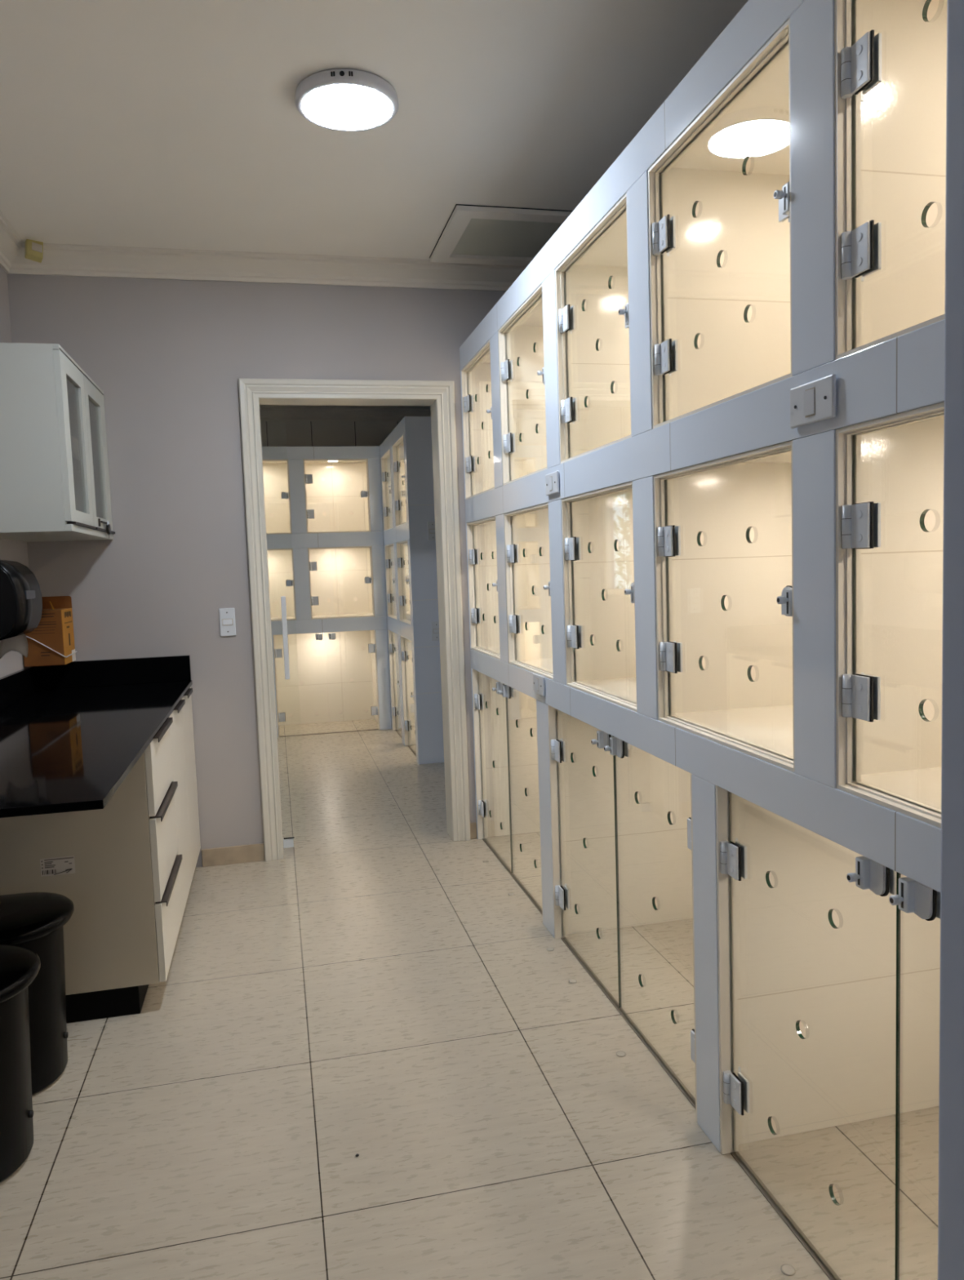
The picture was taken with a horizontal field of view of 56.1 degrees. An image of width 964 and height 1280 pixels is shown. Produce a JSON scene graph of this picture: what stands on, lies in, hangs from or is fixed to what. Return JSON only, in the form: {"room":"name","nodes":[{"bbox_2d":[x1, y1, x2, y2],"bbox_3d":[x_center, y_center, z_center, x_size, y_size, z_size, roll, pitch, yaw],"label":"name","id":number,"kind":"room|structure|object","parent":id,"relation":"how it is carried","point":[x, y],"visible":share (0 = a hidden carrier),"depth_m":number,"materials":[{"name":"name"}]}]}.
{"room":"veterinary clinic","nodes":[
{"label":"veterinary clinic","id":0,"kind":"room"},
{"bbox_2d":[0,266,29,677],"bbox_3d":[-1.497,-0.104,1.548,0.150,2.757,8.299,-3,5,-13],"label":"wall","id":1,"kind":"structure","parent":0,"point":[12,661],"depth_m":3.75,"materials":[{"name":"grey paint"}]},
{"bbox_2d":[0,210,24,272],"bbox_3d":[-1.252,-1.380,0.742,0.100,0.100,6.402,-3,5,-13],"label":"trim","id":2,"kind":"structure","parent":1,"relation":"attached to","point":[11,242],"depth_m":3.69,"materials":[{"name":"beige paint"}]},
{"bbox_2d":[0,560,42,658],"bbox_3d":[-1.629,-0.103,3.011,0.240,0.349,0.320,-3,5,-13],"label":"dispenser","id":3,"kind":"object","parent":1,"relation":"attached to","point":[20,594],"visible":1,"depth_m":2.97,"materials":[{"name":"black plastic"}]},
{"bbox_2d":[0,634,28,658],"bbox_3d":[-1.618,0.024,3.095,0.117,0.083,0.032,-3,5,-13],"label":"paper towel","id":4,"kind":"object","parent":3,"relation":"hanging from","point":[19,643],"depth_m":3.10,"materials":[{"name":"white paper"}]},
{"bbox_2d":[0,342,115,542],"bbox_3d":[-1.718,-0.727,3.534,0.362,0.644,0.859,-3,5,-13],"label":"upper cabinet","id":5,"kind":"object","parent":1,"relation":"attached to","point":[46,399],"visible":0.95,"depth_m":3.15,"materials":[{"name":"grey wood"}]},
{"bbox_2d":[71,435,79,457],"bbox_3d":[-1.745,-0.781,3.689,0.165,0.088,0.130,-3,5,-13],"label":"carton","id":6,"kind":"object","parent":5,"relation":"on","point":[74,442],"visible":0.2,"depth_m":3.69,"materials":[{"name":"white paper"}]},
{"bbox_2d":[71,452,95,470],"bbox_3d":[-1.737,-0.716,3.531,0.281,0.016,0.824,-3,5,-13],"label":"shelf","id":7,"kind":"object","parent":5,"relation":"attached to","point":[76,459],"depth_m":3.73,"materials":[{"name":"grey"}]},
{"bbox_2d":[106,520,111,537],"bbox_3d":[-1.579,-0.467,3.824,0.012,0.072,0.044,-3,5,-13],"label":"padlock","id":8,"kind":"object","parent":5,"relation":"hanging from","point":[108,526],"visible":1,"depth_m":3.81,"materials":[{"name":"grey metal"}]},
{"bbox_2d":[6,273,506,866],"bbox_3d":[-0.640,-0.363,4.333,2.783,2.757,0.149,-3,5,-13],"label":"wall","id":9,"kind":"structure","parent":0,"point":[167,357],"depth_m":4.08,"materials":[{"name":"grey paint"}]},
{"bbox_2d":[24,239,43,262],"bbox_3d":[-1.867,-1.623,3.770,0.077,0.102,0.117,-3,5,-13],"label":"sensor","id":10,"kind":"object","parent":9,"relation":"attached to","point":[33,251],"visible":0.99,"depth_m":3.74,"materials":[{"name":"yellow plastic"}]},
{"bbox_2d":[218,608,235,635],"bbox_3d":[-1.168,-0.082,4.148,0.070,0.128,0.012,-3,5,-13],"label":"light switch","id":11,"kind":"object","parent":9,"relation":"attached to","point":[227,615],"visible":1,"depth_m":4.15,"materials":[{"name":"white plastic"}]},
{"bbox_2d":[201,843,265,866],"bbox_3d":[-1.163,1.006,4.231,0.283,0.082,0.012,-3,5,-13],"label":"baseboard","id":12,"kind":"structure","parent":9,"relation":"attached to","point":[252,852],"depth_m":4.22,"materials":[{"name":"beige tile"}]},
{"bbox_2d":[6,242,527,291],"bbox_3d":[-0.658,-1.677,4.103,2.779,0.100,0.100,-3,5,-13],"label":"trim","id":13,"kind":"structure","parent":9,"relation":"attached to","point":[62,260],"depth_m":4.03,"materials":[{"name":"beige paint"}]},
{"bbox_2d":[280,595,289,679],"bbox_3d":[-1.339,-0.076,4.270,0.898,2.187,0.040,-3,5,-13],"label":"door handle","id":14,"kind":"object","parent":9,"relation":"in","point":[283,606],"depth_m":4.35,"materials":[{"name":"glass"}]},
{"bbox_2d":[238,377,471,861],"bbox_3d":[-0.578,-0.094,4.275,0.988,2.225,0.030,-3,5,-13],"label":"trim","id":15,"kind":"structure","parent":9,"relation":"attached to","point":[251,390],"depth_m":4.23,"materials":[{"name":"white wood"}]},
{"bbox_2d":[470,822,476,839],"bbox_3d":[-0.044,0.947,4.486,0.033,0.082,0.012,-3,5,-13],"label":"baseboard","id":16,"kind":"structure","parent":9,"relation":"attached to","point":[473,825],"depth_m":4.48,"materials":[{"name":"beige stone"}]},
{"bbox_2d":[260,421,399,706],"bbox_3d":[-1.507,-0.640,8.068,2.783,2.757,0.150,-3,5,-13],"label":"wall","id":17,"kind":"structure","parent":0,"point":[273,433],"depth_m":7.94,"materials":[{"name":"grey paint"}]},
{"bbox_2d":[259,407,431,421],"bbox_3d":[-1.525,-1.954,7.838,2.779,0.100,0.100,-3,5,-13],"label":"trim","id":18,"kind":"structure","parent":17,"relation":"attached to","point":[267,414],"depth_m":7.90,"materials":[{"name":"beige paint"}]},
{"bbox_2d":[0,0,748,408],"bbox_3d":[-0.392,-1.698,2.897,3.200,0.120,10.650,-3,5,-13],"label":"ceiling","id":19,"kind":"structure","parent":0,"point":[176,124],"depth_m":2.78,"materials":[{"name":"paint"}]},
{"bbox_2d":[295,68,398,131],"bbox_3d":[-0.401,-1.599,2.688,0.304,0.040,0.306,-3,5,-13],"label":"ceiling lamp","id":20,"kind":"object","parent":19,"relation":"attached to","point":[341,100],"visible":1,"depth_m":2.64,"materials":[{"name":"white plastic"}]},
{"bbox_2d":[302,84,392,129],"bbox_3d":[-0.400,-1.582,2.690,0.267,0.006,0.267,-3,5,-13],"label":"diffuser","id":21,"kind":"object","parent":20,"relation":"attached to","point":[328,106],"depth_m":2.67,"materials":[{"name":"white plastic"}]},
{"bbox_2d":[429,204,573,266],"bbox_3d":[0.149,-1.727,3.895,0.656,0.022,0.616,-3,5,-13],"label":"ceiling hatch","id":22,"kind":"object","parent":19,"relation":"attached to","point":[476,234],"visible":0.63,"depth_m":3.83,"materials":[{"name":"paint"}]},
{"bbox_2d":[0,719,938,1279],"bbox_3d":[-0.293,1.168,3.132,3.200,0.120,10.650,-3,5,-13],"label":"floor","id":23,"kind":"structure","parent":0,"point":[377,989],"depth_m":2.27,"materials":[{"name":"beige tile"}]},
{"bbox_2d":[0,943,40,1182],"bbox_3d":[-1.248,0.991,2.077,0.448,0.472,0.350,-3,5,-13],"label":"pedal bin","id":24,"kind":"object","parent":23,"relation":"on","point":[20,966],"visible":1,"depth_m":2.06,"materials":[{"name":"black plastic"}]},
{"bbox_2d":[0,892,74,1094],"bbox_3d":[-1.332,0.963,2.440,0.448,0.473,0.350,-3,5,-13],"label":"pedal bin","id":25,"kind":"object","parent":23,"relation":"on","point":[35,922],"visible":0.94,"depth_m":2.40,"materials":[{"name":"black plastic"}]},
{"bbox_2d":[0,686,200,1023],"bbox_3d":[-1.461,0.697,3.411,0.657,0.852,1.420,-3,5,-13],"label":"base cabinet","id":26,"kind":"object","parent":23,"relation":"on","point":[136,856],"visible":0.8,"depth_m":2.77,"materials":[{"name":"beige laminate"}]},
{"bbox_2d":[40,855,75,876],"bbox_3d":[-1.277,0.681,2.720,0.096,0.054,0.002,-3,5,-13],"label":"paper label","id":27,"kind":"object","parent":26,"relation":"attached to","point":[65,864],"visible":1,"depth_m":2.72,"materials":[{"name":"beige paper"}]},
{"bbox_2d":[40,857,73,868],"bbox_3d":[-1.276,0.670,2.719,0.091,0.026,0.001,-3,5,-13],"label":"print","id":28,"kind":"object","parent":27,"relation":"on","point":[57,862],"depth_m":2.72,"materials":[{"name":"grey paper"}]},
{"bbox_2d":[0,655,192,817],"bbox_3d":[-1.390,0.234,2.968,0.650,0.135,2.248,-3,5,-13],"label":"countertop","id":29,"kind":"structure","parent":26,"relation":"on","point":[71,734],"depth_m":2.96,"materials":[{"name":"black stone"}]},
{"bbox_2d":[23,595,76,666],"bbox_3d":[-1.858,-0.041,3.880,0.167,0.286,0.224,-3,5,-13],"label":"box","id":30,"kind":"object","parent":29,"relation":"on","point":[51,642],"visible":0.89,"depth_m":3.79,"materials":[{"name":"brown cardboard"}]},
{"bbox_2d":[31,613,56,656],"bbox_3d":[-1.833,-0.021,3.782,0.103,0.177,0.001,-3,5,-13],"label":"print","id":31,"kind":"object","parent":30,"relation":"attached to","point":[44,636],"depth_m":3.78,"materials":[{"name":"black"}]},
{"bbox_2d":[64,610,71,645],"bbox_3d":[-1.785,-0.050,3.905,0.001,0.146,0.150,-3,5,-13],"label":"print","id":32,"kind":"object","parent":30,"relation":"attached to","point":[68,614],"depth_m":3.89,"materials":[{"name":"black"}]},
{"bbox_2d":[283,836,293,848],"bbox_3d":[-0.952,0.996,4.455,0.053,0.050,0.030,-3,5,-13],"label":"guide","id":33,"kind":"object","parent":23,"relation":"on","point":[288,842],"visible":1,"depth_m":4.44,"materials":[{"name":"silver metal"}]},
{"bbox_2d":[272,630,379,737],"bbox_3d":[-1.346,0.323,7.767,0.886,0.875,0.606,-3,5,-13],"label":"cage","id":34,"kind":"object","parent":23,"relation":"on","point":[333,675],"visible":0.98,"depth_m":8.05,"materials":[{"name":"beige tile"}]},
{"bbox_2d":[262,445,391,737],"bbox_3d":[-1.546,-0.408,7.680,1.384,2.359,0.600,-3,5,-13],"label":"surround","id":35,"kind":"object","parent":23,"relation":"on","point":[300,540],"visible":0.53,"depth_m":7.42,"materials":[{"name":"tile"}]},
{"bbox_2d":[262,459,292,534],"bbox_3d":[-1.873,-1.186,7.533,0.644,0.649,0.606,-3,5,-13],"label":"cage","id":36,"kind":"object","parent":35,"relation":"in","point":[275,472],"visible":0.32,"depth_m":7.85,"materials":[{"name":"clear glass"}]},
{"bbox_2d":[266,548,296,621],"bbox_3d":[-1.848,-0.480,7.591,0.644,0.637,0.606,-3,5,-13],"label":"cage","id":37,"kind":"object","parent":35,"relation":"in","point":[280,561],"visible":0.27,"depth_m":7.91,"materials":[{"name":"clear glass"}]},
{"bbox_2d":[303,458,370,533],"bbox_3d":[-1.248,-1.220,7.676,0.642,0.649,0.606,-3,5,-13],"label":"cage","id":38,"kind":"object","parent":35,"relation":"in","point":[337,496],"visible":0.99,"depth_m":7.96,"materials":[{"name":"clear glass"}]},
{"bbox_2d":[307,546,374,619],"bbox_3d":[-1.223,-0.513,7.734,0.642,0.637,0.606,-3,5,-13],"label":"cage","id":39,"kind":"object","parent":35,"relation":"in","point":[341,578],"visible":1,"depth_m":8.02,"materials":[{"name":"clear glass"}]},
{"bbox_2d":[388,630,401,737],"bbox_3d":[-0.384,0.325,7.346,0.686,0.875,0.630,-3,5,-13],"label":"cage","id":40,"kind":"object","parent":23,"relation":"on","point":[393,637],"visible":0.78,"depth_m":7.56,"materials":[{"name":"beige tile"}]},
{"bbox_2d":[400,635,416,756],"bbox_3d":[-0.221,0.377,6.646,0.686,0.875,0.630,-3,5,-13],"label":"cage","id":41,"kind":"object","parent":23,"relation":"on","point":[406,644],"visible":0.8,"depth_m":6.87,"materials":[{"name":"clear glass"}]},
{"bbox_2d":[379,416,444,764],"bbox_3d":[-0.304,-0.388,6.914,0.690,2.360,1.449,-3,5,-13],"label":"surround","id":42,"kind":"object","parent":23,"relation":"on","point":[416,431],"visible":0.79,"depth_m":6.17,"materials":[{"name":"tile"}]},
{"bbox_2d":[381,449,393,530],"bbox_3d":[-0.437,-1.210,7.220,0.686,0.649,0.700,-3,5,-13],"label":"cage","id":43,"kind":"object","parent":42,"relation":"in","point":[385,459],"visible":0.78,"depth_m":7.43,"materials":[{"name":"clear glass"}]},
{"bbox_2d":[385,543,396,619],"bbox_3d":[-0.412,-0.504,7.278,0.686,0.637,0.700,-3,5,-13],"label":"cage","id":44,"kind":"object","parent":42,"relation":"in","point":[389,548],"visible":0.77,"depth_m":7.49,"materials":[{"name":"clear glass"}]},
{"bbox_2d":[392,435,406,526],"bbox_3d":[-0.274,-1.158,6.520,0.686,0.649,0.700,-3,5,-13],"label":"cage","id":45,"kind":"object","parent":42,"relation":"in","point":[397,447],"visible":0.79,"depth_m":6.74,"materials":[{"name":"clear glass"}]},
{"bbox_2d":[396,540,410,624],"bbox_3d":[-0.250,-0.452,6.578,0.686,0.637,0.700,-3,5,-13],"label":"cage","id":46,"kind":"object","parent":42,"relation":"in","point":[402,547],"visible":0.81,"depth_m":6.80,"materials":[{"name":"clear glass"}]},
{"bbox_2d":[426,521,435,540],"bbox_3d":[-0.334,-0.739,6.128,0.070,0.128,0.012,-3,5,-13],"label":"light switch","id":47,"kind":"object","parent":42,"relation":"attached to","point":[431,525],"visible":0.73,"depth_m":6.12,"materials":[{"name":"white plastic"}]},
{"bbox_2d":[431,621,439,640],"bbox_3d":[-0.310,-0.061,6.184,0.070,0.128,0.012,-3,5,-13],"label":"light switch","id":48,"kind":"object","parent":42,"relation":"attached to","point":[434,625],"visible":0.77,"depth_m":6.18,"materials":[{"name":"white plastic"}]},
{"bbox_2d":[471,668,542,915],"bbox_3d":[0.406,0.571,3.977,0.686,0.882,1.158,-3,5,-13],"label":"cage","id":49,"kind":"object","parent":23,"relation":"on","point":[505,717],"visible":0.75,"depth_m":4.49,"materials":[{"name":"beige glass"}]},
{"bbox_2d":[546,947,554,951],"bbox_3d":[0.240,1.085,3.172,0.027,0.002,0.027,-3,5,-13],"label":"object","id":50,"kind":"object","parent":23,"relation":"on","point":[548,948],"visible":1,"depth_m":3.17,"materials":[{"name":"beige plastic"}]},
{"bbox_2d":[568,979,577,983],"bbox_3d":[0.294,1.103,2.923,0.027,0.002,0.027,-3,5,-13],"label":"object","id":51,"kind":"object","parent":23,"relation":"on","point":[572,981],"visible":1,"depth_m":2.92,"materials":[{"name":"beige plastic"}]},
{"bbox_2d":[616,1051,626,1057],"bbox_3d":[0.382,1.136,2.483,0.027,0.002,0.027,-3,5,-13],"label":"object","id":52,"kind":"object","parent":23,"relation":"on","point":[620,1054],"visible":1,"depth_m":2.48,"materials":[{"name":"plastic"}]},
{"bbox_2d":[547,705,697,1121],"bbox_3d":[0.691,0.662,2.753,0.686,0.882,1.177,-3,5,-13],"label":"cage","id":53,"kind":"object","parent":23,"relation":"on","point":[621,813],"visible":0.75,"depth_m":3.30,"materials":[{"name":"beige glass"}]},
{"bbox_2d":[459,0,944,1152],"bbox_3d":[0.681,-0.089,2.702,0.690,2.386,3.654,-3,5,-13],"label":"surround","id":54,"kind":"object","parent":23,"relation":"on","point":[905,372],"visible":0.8,"depth_m":1.86,"materials":[{"name":"tile"}]},
{"bbox_2d":[461,340,494,499],"bbox_3d":[0.298,-0.993,4.088,0.686,0.663,0.672,-3,5,-13],"label":"cage","id":55,"kind":"object","parent":54,"relation":"in","point":[476,380],"visible":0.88,"depth_m":4.34,"materials":[{"name":"clear glass"}]},
{"bbox_2d":[466,515,500,659],"bbox_3d":[0.323,-0.273,4.147,0.686,0.660,0.672,-3,5,-13],"label":"cage","id":56,"kind":"object","parent":54,"relation":"in","point":[481,534],"visible":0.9,"depth_m":4.40,"materials":[{"name":"clear glass"}]},
{"bbox_2d":[497,284,546,485],"bbox_3d":[0.458,-0.942,3.398,0.686,0.663,0.740,-3,5,-13],"label":"cage","id":57,"kind":"object","parent":54,"relation":"in","point":[521,338],"visible":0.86,"depth_m":3.69,"materials":[{"name":"clear glass"}]},
{"bbox_2d":[504,502,553,679],"bbox_3d":[0.483,-0.222,3.457,0.686,0.660,0.740,-3,5,-13],"label":"cage","id":58,"kind":"object","parent":54,"relation":"in","point":[526,531],"visible":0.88,"depth_m":3.75,"materials":[{"name":"clear glass"}]},
{"bbox_2d":[532,673,544,696],"bbox_3d":[0.202,0.161,3.266,0.012,0.070,0.128,-3,5,-13],"label":"light switch","id":59,"kind":"object","parent":54,"relation":"attached to","point":[538,680],"visible":1,"depth_m":3.25,"materials":[{"name":"white plastic"}]},
{"bbox_2d":[545,471,559,495],"bbox_3d":[0.230,-0.517,2.987,0.012,0.070,0.128,-3,5,-13],"label":"light switch","id":60,"kind":"object","parent":54,"relation":"attached to","point":[552,480],"visible":1,"depth_m":2.97,"materials":[{"name":"white plastic"}]},
{"bbox_2d":[555,194,631,463],"bbox_3d":[0.625,-0.888,2.677,0.686,0.663,0.730,-3,5,-13],"label":"cage","id":61,"kind":"object","parent":54,"relation":"in","point":[592,282],"visible":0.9,"depth_m":2.97,"materials":[{"name":"clear glass"}]},
{"bbox_2d":[561,481,636,711],"bbox_3d":[0.650,-0.168,2.736,0.686,0.660,0.730,-3,5,-13],"label":"cage","id":62,"kind":"object","parent":54,"relation":"in","point":[597,526],"visible":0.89,"depth_m":3.04,"materials":[{"name":"clear glass"}]},
{"bbox_2d":[648,17,792,429],"bbox_3d":[0.791,-0.835,1.962,0.686,0.663,0.746,-3,5,-13],"label":"cage","id":63,"kind":"object","parent":54,"relation":"in","point":[719,196],"visible":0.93,"depth_m":2.27,"materials":[{"name":"clear glass"}]},
{"bbox_2d":[653,440,794,772],"bbox_3d":[0.816,-0.115,2.021,0.686,0.660,0.746,-3,5,-13],"label":"cage","id":64,"kind":"object","parent":54,"relation":"in","point":[724,527],"visible":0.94,"depth_m":2.34,"materials":[{"name":"clear glass"}]},
{"bbox_2d":[790,373,836,428],"bbox_3d":[0.564,-0.407,1.549,0.012,0.070,0.128,-3,5,-13],"label":"light switch","id":65,"kind":"object","parent":54,"relation":"attached to","point":[813,402],"visible":1,"depth_m":1.54,"materials":[{"name":"white plastic"}]},
{"bbox_2d":[835,401,944,827],"bbox_3d":[0.981,-0.063,1.312,0.686,0.660,0.725,-3,5,-13],"label":"cage","id":66,"kind":"object","parent":54,"relation":"in","point":[890,469],"visible":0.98,"depth_m":1.61,"materials":[{"name":"beige tile"}]},
{"bbox_2d":[834,0,946,359],"bbox_3d":[0.956,-0.782,1.253,0.686,0.663,0.725,-3,5,-13],"label":"cage","id":67,"kind":"object","parent":54,"relation":"in","point":[891,55],"visible":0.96,"depth_m":1.55,"materials":[{"name":"clear glass"}]},
{"bbox_2d":[780,1264,795,1275],"bbox_3d":[0.580,1.193,1.712,0.027,0.002,0.027,-3,5,-13],"label":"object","id":68,"kind":"object","parent":23,"relation":"on","point":[788,1269],"visible":1,"depth_m":1.71,"materials":[{"name":"beige plastic"}]},
{"bbox_2d":[715,785,940,1279],"bbox_3d":[0.971,0.752,1.546,0.686,0.882,1.174,-3,5,-13],"label":"cage","id":69,"kind":"object","parent":23,"relation":"on","point":[828,954],"visible":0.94,"depth_m":2.09,"materials":[{"name":"clear glass"}]},
{"bbox_2d":[937,0,963,1279],"bbox_3d":[0.987,-0.129,0.800,1.209,2.757,0.168,-3,5,-13],"label":"wall","id":70,"kind":"structure","parent":0,"point":[951,1094],"depth_m":0.75,"materials":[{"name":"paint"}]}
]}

